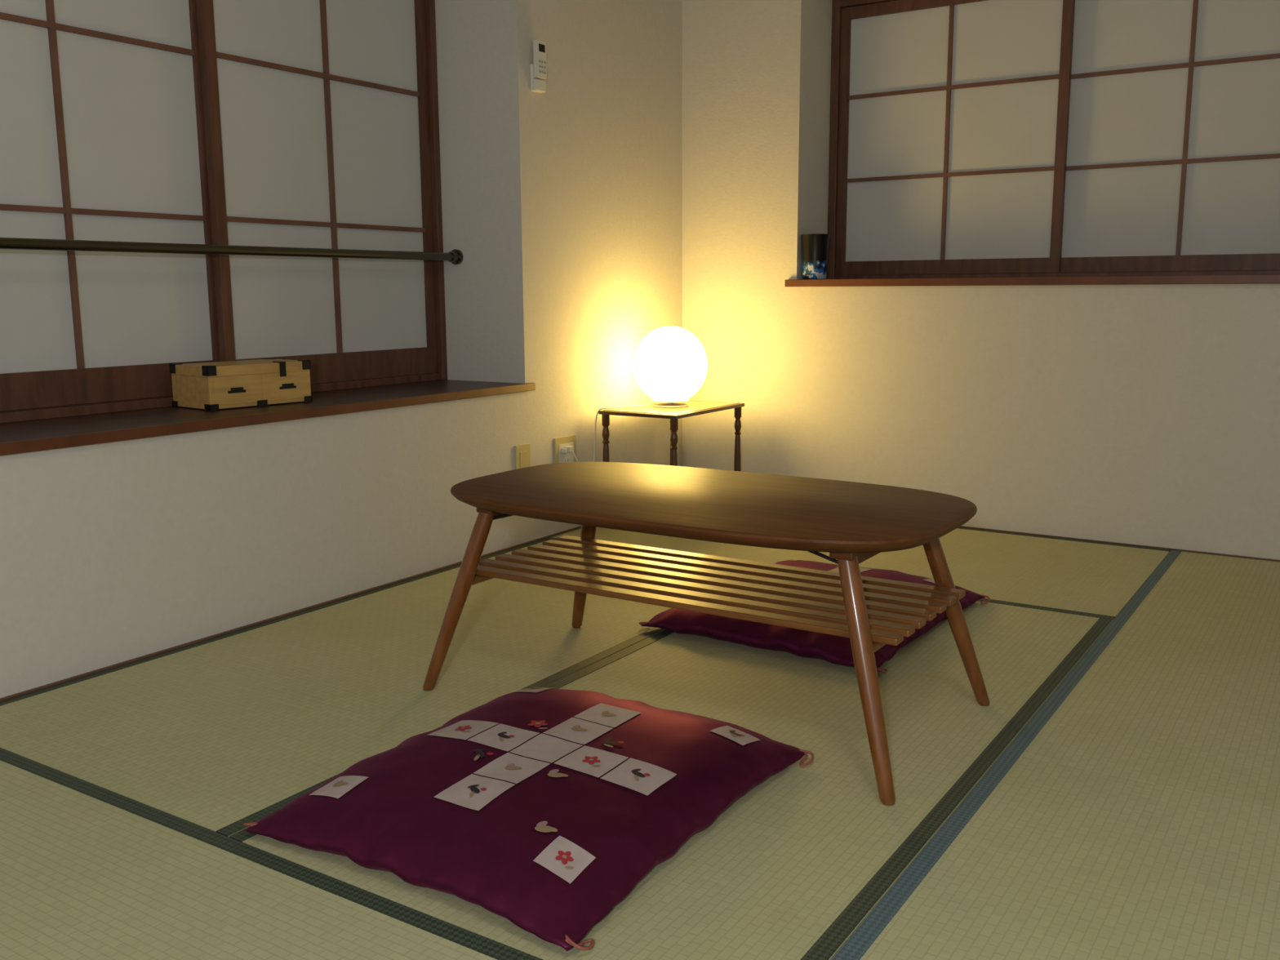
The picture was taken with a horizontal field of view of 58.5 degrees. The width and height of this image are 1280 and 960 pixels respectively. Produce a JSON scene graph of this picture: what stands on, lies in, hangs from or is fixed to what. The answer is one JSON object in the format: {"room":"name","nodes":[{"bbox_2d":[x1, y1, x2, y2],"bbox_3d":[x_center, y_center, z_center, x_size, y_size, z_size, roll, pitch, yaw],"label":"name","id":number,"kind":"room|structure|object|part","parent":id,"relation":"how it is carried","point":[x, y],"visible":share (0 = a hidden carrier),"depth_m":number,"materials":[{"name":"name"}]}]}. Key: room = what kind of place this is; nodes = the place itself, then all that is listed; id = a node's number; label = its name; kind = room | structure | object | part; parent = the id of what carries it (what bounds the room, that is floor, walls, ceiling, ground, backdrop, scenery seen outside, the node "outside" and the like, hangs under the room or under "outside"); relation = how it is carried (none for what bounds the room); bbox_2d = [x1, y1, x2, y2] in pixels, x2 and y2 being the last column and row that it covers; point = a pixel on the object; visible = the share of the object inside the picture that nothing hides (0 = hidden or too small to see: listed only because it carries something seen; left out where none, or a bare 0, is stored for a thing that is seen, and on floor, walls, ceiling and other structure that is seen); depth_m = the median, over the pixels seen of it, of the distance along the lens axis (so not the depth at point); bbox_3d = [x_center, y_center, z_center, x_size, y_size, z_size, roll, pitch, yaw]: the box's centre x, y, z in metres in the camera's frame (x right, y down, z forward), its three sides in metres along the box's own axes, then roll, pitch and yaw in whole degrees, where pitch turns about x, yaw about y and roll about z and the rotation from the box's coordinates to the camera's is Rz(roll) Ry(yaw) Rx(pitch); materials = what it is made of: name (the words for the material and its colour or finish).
{"room":"traditional dwelling","nodes":[
{"label":"traditional dwelling","id":0,"kind":"room"},
{"bbox_2d":[0,0,682,697],"bbox_3d":[-1.565,-0.724,2.124,0.520,2.450,5.536,6,11,32],"label":"wall","id":1,"kind":"structure","parent":0,"point":[562,206],"depth_m":3.46,"materials":[{"name":"paint"}]},
{"bbox_2d":[0,0,437,411],"bbox_3d":[-1.561,-0.799,2.328,0.056,1.358,3.200,6,11,32],"label":"panels","id":2,"kind":"object","parent":1,"relation":"attached to","point":[282,123],"visible":0.88,"depth_m":2.99,"materials":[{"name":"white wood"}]},
{"bbox_2d":[0,0,447,423],"bbox_3d":[-1.580,-0.803,2.319,0.120,1.418,3.285,6,11,32],"label":"frame","id":3,"kind":"object","parent":1,"relation":"attached to","point":[60,411],"visible":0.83,"depth_m":3.59,"materials":[{"name":"brown wood"}]},
{"bbox_2d":[0,237,462,264],"bbox_3d":[-1.478,-0.483,2.306,0.048,0.048,3.283,6,11,32],"label":"guard rail","id":4,"kind":"object","parent":1,"relation":"attached to","point":[455,256],"visible":1,"depth_m":2.89,"materials":[{"name":"grey metal"}]},
{"bbox_2d":[0,379,535,455],"bbox_3d":[-1.441,-0.080,2.352,0.480,0.024,3.347,6,11,32],"label":"window sill","id":5,"kind":"structure","parent":1,"relation":"attached to","point":[23,437],"depth_m":2.74,"materials":[{"name":"brown wood"}]},
{"bbox_2d":[168,357,312,411],"bbox_3d":[-1.028,-0.251,2.960,0.180,0.110,0.296,7,12,38],"label":"box","id":6,"kind":"object","parent":5,"relation":"on","point":[215,385],"visible":1,"depth_m":2.88,"materials":[{"name":"brown wood"}]},
{"bbox_2d":[0,525,581,702],"bbox_3d":[-1.339,0.455,2.169,0.011,0.004,5.524,6,11,32],"label":"baseboard","id":7,"kind":"structure","parent":1,"relation":"attached to","point":[131,660],"depth_m":2.75,"materials":[{"name":"brown wood"}]},
{"bbox_2d":[514,443,530,469],"bbox_3d":[-0.369,-0.053,3.606,0.008,0.120,0.070,6,11,32],"label":"wall outlet","id":8,"kind":"object","parent":1,"relation":"attached to","point":[522,452],"visible":0.57,"depth_m":3.60,"materials":[{"name":"beige plastic"}]},
{"bbox_2d":[529,40,546,93],"bbox_3d":[-0.309,-1.262,3.489,0.030,0.147,0.054,6,11,32],"label":"remote","id":9,"kind":"object","parent":1,"relation":"attached to","point":[538,70],"visible":1,"depth_m":3.48,"materials":[{"name":"white plastic"}]},
{"bbox_2d":[553,435,576,463],"bbox_3d":[-0.236,-0.083,3.786,0.033,0.120,0.115,6,11,32],"label":"wall outlet","id":10,"kind":"object","parent":1,"relation":"attached to","point":[564,446],"visible":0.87,"depth_m":3.77,"materials":[{"name":"beige plastic"}]},
{"bbox_2d":[682,0,1279,559],"bbox_3d":[1.561,-1.002,3.682,4.046,2.450,0.520,6,11,32],"label":"wall","id":11,"kind":"structure","parent":0,"point":[1148,415],"depth_m":3.86,"materials":[{"name":"paint"}]},
{"bbox_2d":[784,274,1279,286],"bbox_3d":[1.342,-0.659,3.790,1.701,0.026,0.413,6,11,32],"label":"window sill","id":12,"kind":"structure","parent":11,"relation":"attached to","point":[1247,278],"depth_m":3.59,"materials":[{"name":"brown wood"}]},
{"bbox_2d":[800,233,829,279],"bbox_3d":[0.622,-0.793,4.064,0.100,0.157,0.100,6,11,32],"label":"cup","id":13,"kind":"object","parent":12,"relation":"on","point":[815,246],"visible":0.95,"depth_m":4.03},
{"bbox_2d":[826,0,1279,279],"bbox_3d":[1.409,-1.194,3.811,1.631,1.023,0.105,6,11,32],"label":"frame","id":14,"kind":"object","parent":11,"relation":"attached to","point":[837,5],"visible":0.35,"depth_m":4.15,"materials":[{"name":"brown wood"}]},
{"bbox_2d":[835,0,1279,275],"bbox_3d":[1.404,-1.173,3.806,1.569,0.949,0.056,6,11,32],"label":"panels","id":15,"kind":"object","parent":11,"relation":"attached to","point":[976,136],"visible":0.96,"depth_m":3.81,"materials":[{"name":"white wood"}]},
{"bbox_2d":[959,525,1279,561],"bbox_3d":[1.642,0.213,3.516,3.526,0.003,0.009,6,11,32],"label":"baseboard","id":16,"kind":"structure","parent":11,"relation":"attached to","point":[961,526],"depth_m":3.59,"materials":[{"name":"brown wood"}]},
{"bbox_3d":[0.081,0.659,1.519,4.166,0.100,6.176,6,11,32],"label":"floor","id":17,"kind":"structure","parent":0,"visible":0},
{"bbox_2d":[0,747,542,959],"bbox_3d":[-0.851,0.619,1.332,1.754,0.051,0.894,6,11,32],"label":"mat","id":18,"kind":"object","parent":17,"relation":"on","point":[89,871],"visible":1,"depth_m":1.54,"materials":[{"name":"wicker"}]},
{"bbox_2d":[0,539,671,836],"bbox_3d":[-0.468,0.386,2.718,0.870,0.051,1.878,6,11,32],"label":"mat","id":19,"kind":"object","parent":17,"relation":"on","point":[220,734],"visible":0.57,"depth_m":2.32,"materials":[{"name":"wicker"}]},
{"bbox_2d":[229,600,1112,959],"bbox_3d":[0.269,0.460,2.246,0.882,0.051,1.878,6,11,32],"label":"mat","id":20,"kind":"object","parent":17,"relation":"on","point":[794,865],"visible":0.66,"depth_m":1.86,"materials":[{"name":"wicker"}]},
{"bbox_2d":[243,687,813,951],"bbox_3d":[-0.148,0.463,1.824,0.626,0.081,0.707,6,11,32],"label":"floor cushion","id":21,"kind":"object","parent":20,"relation":"on","point":[541,810],"visible":1,"depth_m":1.67,"materials":[{"name":"fabric"}]},
{"bbox_2d":[422,462,989,805],"bbox_3d":[0.118,0.228,2.241,1.008,0.410,0.568,6,11,32],"label":"coffee table","id":22,"kind":"object","parent":20,"relation":"on","point":[854,522],"visible":1,"depth_m":2.14,"materials":[{"name":"brown wood"}]},
{"bbox_3d":[0.117,0.068,2.214,0.792,0.034,0.400,6,11,32],"label":"under frame","id":23,"kind":"part","parent":22,"relation":"part of","materials":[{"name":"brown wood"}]},
{"bbox_2d":[638,559,990,672],"bbox_3d":[0.447,0.290,2.823,0.627,0.088,0.710,6,11,34],"label":"floor cushion","id":24,"kind":"object","parent":20,"relation":"on","point":[836,650],"visible":0.42,"depth_m":2.59,"materials":[{"name":"fabric"}]},
{"bbox_2d":[543,527,1171,620],"bbox_3d":[0.658,0.228,3.629,1.754,0.051,0.894,6,11,32],"label":"mat","id":25,"kind":"object","parent":17,"relation":"on","point":[1085,578],"visible":0.43,"depth_m":3.37,"materials":[{"name":"wicker"}]},
{"bbox_2d":[598,400,744,471],"bbox_3d":[0.118,-0.058,3.992,0.306,0.400,0.474,6,11,32],"label":"side table","id":26,"kind":"object","parent":25,"relation":"on","point":[695,407],"visible":0.67,"depth_m":3.86,"materials":[{"name":"brown wood"}]},
{"bbox_2d":[572,326,707,462],"bbox_3d":[0.025,-0.235,3.869,0.255,0.558,0.507,7,12,39],"label":"table lamp","id":27,"kind":"object","parent":26,"relation":"on","point":[670,363],"visible":0.92,"depth_m":3.85,"materials":[{"name":"white glass"}]},
{"bbox_3d":[-0.095,-0.104,3.894,0.361,0.292,0.049,-9,13,-41],"label":"power cord","id":28,"kind":"part","parent":27,"relation":"part of","materials":[{"name":"white plastic"}]},
{"bbox_3d":[0.105,-0.403,3.938,0.256,0.252,0.256,6,11,32],"label":"lamp shade","id":29,"kind":"part","parent":27,"relation":"part of","materials":[{"name":"white glass"}]},
{"bbox_2d":[831,751,1279,959],"bbox_3d":[0.504,0.666,0.999,0.883,0.051,1.844,6,11,32],"label":"mat","id":30,"kind":"object","parent":17,"relation":"on","point":[1041,860],"visible":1,"depth_m":1.56,"materials":[{"name":"wicker"}]},
{"bbox_2d":[1004,550,1279,809],"bbox_3d":[1.508,0.406,2.526,0.883,0.051,1.844,6,11,32],"label":"mat","id":31,"kind":"object","parent":17,"relation":"on","point":[1180,690],"visible":0.95,"depth_m":2.28,"materials":[{"name":"wicker"}]}
]}

